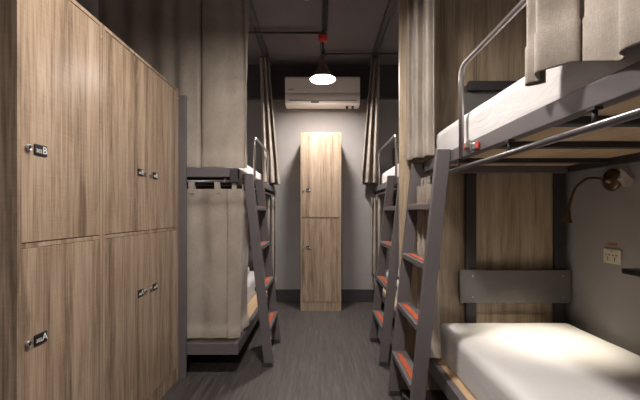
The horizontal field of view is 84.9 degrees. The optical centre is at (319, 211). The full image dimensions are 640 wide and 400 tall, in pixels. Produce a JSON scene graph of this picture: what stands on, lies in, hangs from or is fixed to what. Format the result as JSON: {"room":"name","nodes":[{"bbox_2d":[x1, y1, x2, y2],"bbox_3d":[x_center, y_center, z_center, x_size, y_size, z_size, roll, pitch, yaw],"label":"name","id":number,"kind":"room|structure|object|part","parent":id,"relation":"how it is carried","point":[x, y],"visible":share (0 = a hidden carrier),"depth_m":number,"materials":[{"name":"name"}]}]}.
{"room":"dormitory","nodes":[
{"label":"dormitory","id":0,"kind":"room"},
{"bbox_2d":[75,0,98,19],"bbox_3d":[-1.570,-0.345,1.040,0.100,2.890,6.480,0,0,0],"label":"wall","id":1,"kind":"structure","parent":0,"point":[92,6],"depth_m":2.33,"materials":[{"name":"grey paint"}]},
{"bbox_2d":[160,302,447,399],"bbox_3d":[0.000,1.150,1.040,3.240,0.100,6.680,0,0,0],"label":"floor","id":2,"kind":"structure","parent":0,"point":[320,355],"depth_m":2.49,"materials":[{"name":"plastic"}]},
{"bbox_2d":[0,0,102,399],"bbox_3d":[-1.191,0.147,1.286,0.538,1.905,0.422,0,0,0],"label":"locker","id":3,"kind":"object","parent":2,"relation":"on","point":[51,50],"visible":1,"depth_m":1.20,"materials":[{"name":"brown wood"}]},
{"bbox_3d":[-0.941,0.564,1.286,0.018,0.893,0.387,0,0,0],"label":"door","id":4,"kind":"part","parent":3,"relation":"part of","materials":[{"name":"brown wood"}]},
{"bbox_3d":[-0.941,-0.344,1.286,0.018,0.883,0.387,0,0,0],"label":"door","id":5,"kind":"part","parent":3,"relation":"part of","materials":[{"name":"brown wood"}]},
{"bbox_2d":[102,24,178,399],"bbox_3d":[-1.191,0.147,1.900,0.538,1.905,0.800,0,0,0],"label":"locker","id":6,"kind":"object","parent":2,"relation":"on","point":[140,105],"visible":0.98,"depth_m":1.80,"materials":[{"name":"brown wood"}]},
{"bbox_3d":[-0.941,0.564,1.708,0.018,0.893,0.381,0,0,0],"label":"door","id":7,"kind":"part","parent":6,"relation":"part of","materials":[{"name":"brown wood"}]},
{"bbox_3d":[-0.941,-0.344,1.708,0.018,0.883,0.381,0,0,0],"label":"door","id":8,"kind":"part","parent":6,"relation":"part of","materials":[{"name":"brown wood"}]},
{"bbox_3d":[-0.941,0.564,2.092,0.018,0.893,0.381,0,0,0],"label":"door","id":9,"kind":"part","parent":6,"relation":"part of","materials":[{"name":"brown wood"}]},
{"bbox_3d":[-0.941,-0.344,2.092,0.018,0.883,0.381,0,0,0],"label":"door","id":10,"kind":"part","parent":6,"relation":"part of","materials":[{"name":"brown wood"}]},
{"bbox_2d":[178,95,273,378],"bbox_3d":[-1.022,0.165,3.275,0.972,1.870,1.940,0,0,0],"label":"bunk bed","id":11,"kind":"object","parent":2,"relation":"on","point":[204,178],"visible":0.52,"depth_m":2.32,"materials":[{"name":"grey paint"}]},
{"bbox_3d":[-0.917,0.165,2.320,0.062,1.870,0.029,0,0,0],"label":"post","id":12,"kind":"part","parent":11,"relation":"part of","materials":[{"name":"grey metal"}]},
{"bbox_3d":[-1.054,-0.206,2.355,0.908,0.020,0.020,0,0,0],"label":"curtain rod","id":13,"kind":"part","parent":11,"relation":"part of","materials":[{"name":"silver metal"}]},
{"bbox_3d":[-1.028,-0.265,2.353,0.888,0.061,0.036,0,0,0],"label":"rail","id":14,"kind":"part","parent":11,"relation":"part of","materials":[{"name":"grey metal"}]},
{"bbox_3d":[-1.028,0.916,2.353,0.888,0.076,0.036,0,0,0],"label":"rail","id":15,"kind":"part","parent":11,"relation":"part of","materials":[{"name":"grey metal"}]},
{"bbox_2d":[187,182,248,338],"bbox_3d":[-0.765,0.321,2.511,0.491,1.063,0.342,0,0,0],"label":"curtain","id":16,"kind":"object","parent":11,"relation":"hanging from","point":[217,218],"visible":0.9,"depth_m":2.36,"materials":[{"name":"fabric"}]},
{"bbox_2d":[187,271,255,339],"bbox_3d":[-1.078,0.779,3.282,0.780,0.201,1.759,0,0,0],"label":"mattress","id":17,"kind":"object","parent":11,"relation":"on","point":[251,292],"visible":0.08,"depth_m":3.51,"materials":[{"name":"grey fabric"}]},
{"bbox_2d":[187,165,261,179],"bbox_3d":[-1.065,-0.378,3.295,0.806,0.167,1.734,0,0,0],"label":"mattress","id":18,"kind":"object","parent":11,"relation":"on","point":[249,170],"visible":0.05,"depth_m":3.29,"materials":[{"name":"grey fabric"}]},
{"bbox_3d":[-1.028,-0.283,3.275,0.887,0.017,1.806,0,0,0],"label":"board","id":19,"kind":"part","parent":11,"relation":"part of","materials":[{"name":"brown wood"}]},
{"bbox_3d":[-1.028,0.889,3.275,0.887,0.017,1.806,0,0,0],"label":"board","id":20,"kind":"part","parent":11,"relation":"part of","materials":[{"name":"brown wood"}]},
{"bbox_3d":[-0.566,0.916,3.275,0.036,0.076,1.880,0,0,0],"label":"rail","id":21,"kind":"part","parent":11,"relation":"part of","materials":[{"name":"grey metal"}]},
{"bbox_3d":[-0.566,-0.267,3.275,0.036,0.057,1.880,0,0,0],"label":"rail","id":22,"kind":"part","parent":11,"relation":"part of","materials":[{"name":"grey metal"}]},
{"bbox_3d":[-0.556,-0.195,3.275,0.020,0.020,1.840,0,0,0],"label":"curtain rod","id":23,"kind":"part","parent":11,"relation":"part of","materials":[{"name":"silver metal"}]},
{"bbox_3d":[-0.580,-0.459,3.510,0.022,0.435,0.842,0,0,0],"label":"guard rail","id":24,"kind":"part","parent":11,"relation":"part of","materials":[{"name":"metal"}]},
{"bbox_2d":[263,195,276,282],"bbox_3d":[-0.548,0.301,4.008,0.137,1.001,0.212,0,0,31],"label":"curtain","id":25,"kind":"object","parent":11,"relation":"hanging from","point":[271,201],"visible":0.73,"depth_m":3.97,"materials":[{"name":"fabric"}]},
{"bbox_2d":[243,174,280,366],"bbox_3d":[-0.438,0.413,2.720,0.215,1.371,0.490,0,0,0],"label":"ladder","id":26,"kind":"object","parent":2,"relation":"on","point":[268,320],"visible":1,"depth_m":2.48,"materials":[{"name":"grey metal"}]},
{"bbox_2d":[300,132,340,310],"bbox_3d":[0.009,0.108,4.072,0.453,1.984,0.381,0,0,0],"label":"locker","id":27,"kind":"object","parent":2,"relation":"on","point":[320,152],"visible":1,"depth_m":3.89,"materials":[{"name":"brown wood"}]},
{"bbox_3d":[0.009,0.536,3.900,0.422,0.924,0.018,0,0,0],"label":"door","id":28,"kind":"part","parent":27,"relation":"part of","materials":[{"name":"brown wood"}]},
{"bbox_3d":[0.009,-0.405,3.900,0.422,0.925,0.018,0,0,0],"label":"door","id":29,"kind":"part","parent":27,"relation":"part of","materials":[{"name":"brown wood"}]},
{"bbox_2d":[369,176,398,365],"bbox_3d":[0.530,0.395,2.748,0.220,1.409,0.505,0,0,0],"label":"ladder","id":30,"kind":"object","parent":2,"relation":"on","point":[384,320],"visible":0.96,"depth_m":2.56,"materials":[{"name":"grey metal"}]},
{"bbox_2d":[374,134,398,318],"bbox_3d":[1.075,0.165,3.243,0.865,1.870,2.005,0,0,0],"label":"bunk bed","id":31,"kind":"object","parent":2,"relation":"on","point":[381,188],"visible":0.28,"depth_m":3.63,"materials":[{"name":"grey paint"}]},
{"bbox_2d":[371,195,383,282],"bbox_3d":[0.661,0.300,4.015,0.150,1.001,0.183,0,0,10],"label":"curtain","id":32,"kind":"object","parent":31,"relation":"hanging from","point":[377,207],"visible":0.84,"depth_m":3.97,"materials":[{"name":"fabric"}]},
{"bbox_3d":[0.663,0.888,3.228,0.036,0.076,1.975,0,0,0],"label":"rail","id":33,"kind":"part","parent":31,"relation":"part of","materials":[{"name":"grey paint"}]},
{"bbox_3d":[0.663,-0.267,3.228,0.036,0.057,1.975,0,0,0],"label":"rail","id":34,"kind":"part","parent":31,"relation":"part of","materials":[{"name":"grey metal"}]},
{"bbox_3d":[0.660,-0.464,3.480,0.022,0.445,0.922,0,0,0],"label":"guard rail","id":35,"kind":"part","parent":31,"relation":"part of","materials":[{"name":"metal"}]},
{"bbox_2d":[380,164,398,183],"bbox_3d":[1.083,-0.379,3.229,0.769,0.169,1.864,0,0,0],"label":"mattress","id":36,"kind":"object","parent":31,"relation":"on","point":[383,177],"visible":0.12,"depth_m":3.67,"materials":[{"name":"white fabric"}]},
{"bbox_2d":[384,269,398,297],"bbox_3d":[1.107,0.755,3.231,0.720,0.192,1.863,0,0,0],"label":"mattress","id":37,"kind":"object","parent":31,"relation":"on","point":[386,270],"visible":0.03,"depth_m":3.48,"materials":[{"name":"grey fabric"}]},
{"bbox_3d":[0.916,0.165,4.231,0.062,1.870,0.029,0,0,0],"label":"post","id":38,"kind":"part","parent":31,"relation":"part of","materials":[{"name":"metal"}]},
{"bbox_2d":[387,149,450,399],"bbox_3d":[0.514,0.401,1.883,0.209,1.396,0.487,0,0,0],"label":"ladder","id":39,"kind":"object","parent":2,"relation":"on","point":[415,374],"visible":1,"depth_m":1.66,"materials":[{"name":"grey metal"}]},
{"bbox_2d":[399,0,552,389],"bbox_3d":[1.005,-0.344,2.175,1.026,2.888,0.030,0,0,0],"label":"partition panel","id":40,"kind":"object","parent":2,"relation":"on","point":[514,211],"visible":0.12,"depth_m":2.16,"materials":[{"name":"brown wood"}]},
{"bbox_2d":[423,0,639,399],"bbox_3d":[1.054,0.161,1.107,0.908,1.878,2.075,0,0,0],"label":"bunk bed","id":41,"kind":"object","parent":2,"relation":"on","point":[597,124],"visible":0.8,"depth_m":1.65,"materials":[{"name":"grey paint"}]},
{"bbox_2d":[416,176,441,357],"bbox_3d":[0.613,0.294,1.999,0.096,0.989,0.239,0,0,0],"label":"curtain","id":42,"kind":"object","parent":41,"relation":"hanging from","point":[423,191],"visible":0.39,"depth_m":1.98,"materials":[{"name":"fabric"}]},
{"bbox_3d":[0.638,0.870,1.107,0.036,0.076,2.015,0,0,0],"label":"rail","id":43,"kind":"part","parent":41,"relation":"part of","materials":[{"name":"grey metal"}]},
{"bbox_3d":[1.064,0.844,1.107,0.815,0.017,1.941,0,0,0],"label":"board","id":44,"kind":"part","parent":41,"relation":"part of","materials":[{"name":"brown wood"}]},
{"bbox_3d":[0.916,0.165,2.131,0.062,1.870,0.029,0,0,0],"label":"post","id":45,"kind":"part","parent":41,"relation":"part of","materials":[{"name":"metal"}]},
{"bbox_3d":[1.171,-0.608,2.103,0.665,0.215,0.018,0,0,0],"label":"headboard","id":46,"kind":"part","parent":41,"relation":"part of","materials":[{"name":"grey metal"}]},
{"bbox_3d":[1.194,-0.750,2.088,0.618,0.056,0.034,0,0,0],"label":"headboard rail","id":47,"kind":"part","parent":41,"relation":"part of","materials":[{"name":"metal"}]},
{"bbox_3d":[0.618,-0.444,0.845,0.022,0.405,1.392,0,0,0],"label":"guard rail","id":48,"kind":"part","parent":41,"relation":"part of","materials":[{"name":"metal"}]},
{"bbox_3d":[1.064,-0.265,2.097,0.816,0.061,0.036,0,0,0],"label":"rail","id":49,"kind":"part","parent":41,"relation":"part of","materials":[{"name":"grey paint"}]},
{"bbox_3d":[1.171,0.447,2.103,0.665,0.197,0.018,0,0,0],"label":"headboard","id":50,"kind":"part","parent":41,"relation":"part of","materials":[{"name":"grey metal"}]},
{"bbox_3d":[0.638,-0.267,1.107,0.036,0.057,2.015,0,0,0],"label":"rail","id":51,"kind":"part","parent":41,"relation":"part of","materials":[{"name":"grey metal"}]},
{"bbox_3d":[0.628,-0.195,1.107,0.020,0.020,1.975,0,0,0],"label":"curtain rod","id":52,"kind":"part","parent":41,"relation":"part of","materials":[{"name":"silver metal"}]},
{"bbox_2d":[435,44,639,149],"bbox_3d":[1.058,-0.381,1.090,0.819,0.173,1.884,0,0,0],"label":"mattress","id":53,"kind":"object","parent":41,"relation":"on","point":[517,100],"visible":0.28,"depth_m":1.10,"materials":[{"name":"grey fabric"}]},
{"bbox_2d":[440,323,639,399],"bbox_3d":[1.077,0.733,1.112,0.782,0.200,1.908,0,0,0],"label":"mattress","id":54,"kind":"object","parent":41,"relation":"on","point":[493,361],"visible":0.94,"depth_m":1.53,"materials":[{"name":"grey fabric"}]},
{"bbox_3d":[1.064,-0.283,1.107,0.815,0.017,1.941,0,0,0],"label":"board","id":55,"kind":"part","parent":41,"relation":"part of","materials":[{"name":"brown wood"}]},
{"bbox_3d":[1.456,0.165,2.131,0.062,1.870,0.029,0,0,0],"label":"post","id":56,"kind":"part","parent":41,"relation":"part of","materials":[{"name":"metal"}]},
{"bbox_3d":[1.490,-0.267,1.107,0.036,0.057,2.015,0,0,0],"label":"wall rail","id":57,"kind":"part","parent":41,"relation":"part of","materials":[{"name":"paint"}]},
{"bbox_2d":[246,100,398,288],"bbox_3d":[0.000,-0.345,4.330,3.040,2.890,0.100,0,0,0],"label":"wall","id":58,"kind":"structure","parent":0,"point":[356,197],"depth_m":4.28,"materials":[{"name":"grey paint"}]},
{"bbox_2d":[285,77,359,108],"bbox_3d":[0.029,-1.395,4.141,0.868,0.360,0.186,0,0,0],"label":"air conditioner","id":59,"kind":"object","parent":58,"relation":"attached to","point":[300,92],"visible":0.98,"depth_m":4.05,"materials":[{"name":"white plastic"}]},
{"bbox_2d":[247,65,398,99],"bbox_3d":[0.000,-1.583,4.258,3.040,0.415,0.045,0,0,0],"label":"trim","id":60,"kind":"structure","parent":58,"relation":"attached to","point":[389,74],"depth_m":4.25,"materials":[{"name":"grey paint"}]},
{"bbox_2d":[275,289,374,301],"bbox_3d":[0.000,1.022,4.273,3.040,0.155,0.014,0,0,0],"label":"baseboard","id":61,"kind":"structure","parent":58,"relation":"attached to","point":[282,295],"depth_m":4.27,"materials":[{"name":"grey wood"}]},
{"bbox_2d":[247,0,398,64],"bbox_3d":[0.000,-1.840,1.040,3.240,0.100,6.680,0,0,0],"label":"ceiling","id":62,"kind":"structure","parent":0,"point":[353,26],"depth_m":3.45,"materials":[{"name":"grey paint"}]},
{"bbox_2d":[248,0,271,65],"bbox_3d":[-0.615,-1.776,1.165,0.060,0.027,6.130,0,0,0],"label":"track","id":63,"kind":"object","parent":62,"relation":"attached to","point":[252,16],"visible":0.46,"depth_m":3.43,"materials":[{"name":"grey metal"}]},
{"bbox_2d":[98,0,248,167],"bbox_3d":[-0.988,-1.037,2.363,1.011,1.482,0.059,0,0,0],"label":"curtain","id":64,"kind":"object","parent":63,"relation":"hanging from","point":[200,47],"visible":0.69,"depth_m":2.35,"materials":[{"name":"fabric"}]},
{"bbox_2d":[259,57,279,184],"bbox_3d":[-0.579,-1.044,4.089,0.233,1.432,0.372,0,0,0],"label":"curtain","id":65,"kind":"object","parent":63,"relation":"hanging from","point":[267,111],"visible":0.96,"depth_m":3.98,"materials":[{"name":"fabric"}]},
{"bbox_2d":[248,32,324,33],"bbox_3d":[-0.732,-1.750,3.420,1.556,0.024,0.023,0,0,0],"label":"conduit","id":66,"kind":"object","parent":62,"relation":"attached to","point":[248,32],"visible":0.34,"depth_m":3.41,"materials":[{"name":"black metal"}]},
{"bbox_2d":[310,33,335,83],"bbox_3d":[0.028,-1.563,3.530,0.259,0.454,0.259,0,0,0],"label":"pendant lamp","id":67,"kind":"object","parent":62,"relation":"hanging from","point":[322,75],"visible":0.97,"depth_m":3.51,"materials":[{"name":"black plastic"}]},
{"bbox_3d":[0.028,-1.421,3.530,0.259,0.169,0.259,0,0,0],"label":"lamp shade","id":68,"kind":"part","parent":67,"relation":"part of","materials":[{"name":"white metal"}]},
{"bbox_2d":[315,75,330,79],"bbox_3d":[0.028,-1.366,3.530,0.167,0.032,0.167,0,0,0],"label":"diffuser","id":69,"kind":"object","parent":67,"relation":"attached to","point":[317,77],"depth_m":3.52,"materials":[{"name":"white plastic"}]},
{"bbox_2d":[322,0,327,33],"bbox_3d":[0.046,-1.776,0.738,0.048,0.022,5.475,0,0,0],"label":"conduit","id":70,"kind":"object","parent":62,"relation":"attached to","point":[323,5],"visible":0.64,"depth_m":3.14,"materials":[{"name":"black metal"}]},
{"bbox_2d":[321,43,398,54],"bbox_3d":[0.763,-1.764,3.741,1.494,0.051,0.312,0,0,0],"label":"conduit","id":71,"kind":"object","parent":62,"relation":"attached to","point":[324,53],"visible":0.59,"depth_m":3.87,"materials":[{"name":"black metal"}]},
{"bbox_2d":[368,0,396,65],"bbox_3d":[0.615,-1.776,1.165,0.060,0.027,6.130,0,0,0],"label":"track","id":72,"kind":"object","parent":62,"relation":"attached to","point":[392,3],"visible":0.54,"depth_m":3.36,"materials":[{"name":"grey metal"}]},
{"bbox_2d":[361,57,379,184],"bbox_3d":[0.576,-1.044,4.088,0.221,1.433,0.356,0,0,0],"label":"curtain","id":73,"kind":"object","parent":72,"relation":"hanging from","point":[369,170],"visible":1,"depth_m":3.98,"materials":[{"name":"fabric"}]},
{"bbox_2d":[406,0,434,160],"bbox_3d":[0.588,-1.044,2.035,0.099,1.468,0.232,0,0,-17],"label":"curtain","id":74,"kind":"object","parent":72,"relation":"hanging from","point":[420,13],"visible":1,"depth_m":2.01,"materials":[{"name":"fabric"}]},
{"bbox_2d":[525,0,639,85],"bbox_3d":[0.582,-1.041,0.688,0.073,1.474,0.580,0,0,0],"label":"curtain","id":75,"kind":"object","parent":72,"relation":"hanging from","point":[559,32],"visible":1,"depth_m":0.82,"materials":[{"name":"fabric"}]},
{"bbox_2d":[566,161,639,355],"bbox_3d":[1.570,-0.345,1.040,0.100,2.890,6.480,0,0,0],"label":"wall","id":76,"kind":"structure","parent":0,"point":[605,301],"depth_m":1.88,"materials":[{"name":"grey paint"}]},
{"bbox_2d":[560,169,620,222],"bbox_3d":[1.370,-0.085,1.758,0.362,0.279,0.108,0,0,-22],"label":"reading lamp","id":77,"kind":"object","parent":76,"relation":"attached to","point":[610,182],"visible":0.99,"depth_m":1.78,"materials":[{"name":"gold metal"}]},
{"bbox_2d":[603,248,621,264],"bbox_3d":[1.515,0.230,1.814,0.009,0.076,0.108,0,0,0],"label":"wall socket","id":78,"kind":"object","parent":76,"relation":"attached to","point":[613,256],"visible":1,"depth_m":1.81,"materials":[{"name":"beige plastic"}]},
{"bbox_2d":[617,168,634,186],"bbox_3d":[1.504,-0.173,1.721,0.031,0.094,0.062,0,0,0],"label":"paper scrap","id":79,"kind":"object","parent":76,"relation":"attached to","point":[625,178],"visible":1,"depth_m":1.72,"materials":[{"name":"white paper"}]},
{"bbox_2d":[622,268,639,276],"bbox_3d":[1.442,0.297,1.370,0.154,0.085,0.460,0,0,0],"label":"wall shelf","id":80,"kind":"object","parent":76,"relation":"attached to","point":[629,271],"visible":1,"depth_m":1.55,"materials":[{"name":"black plastic"}]}
]}

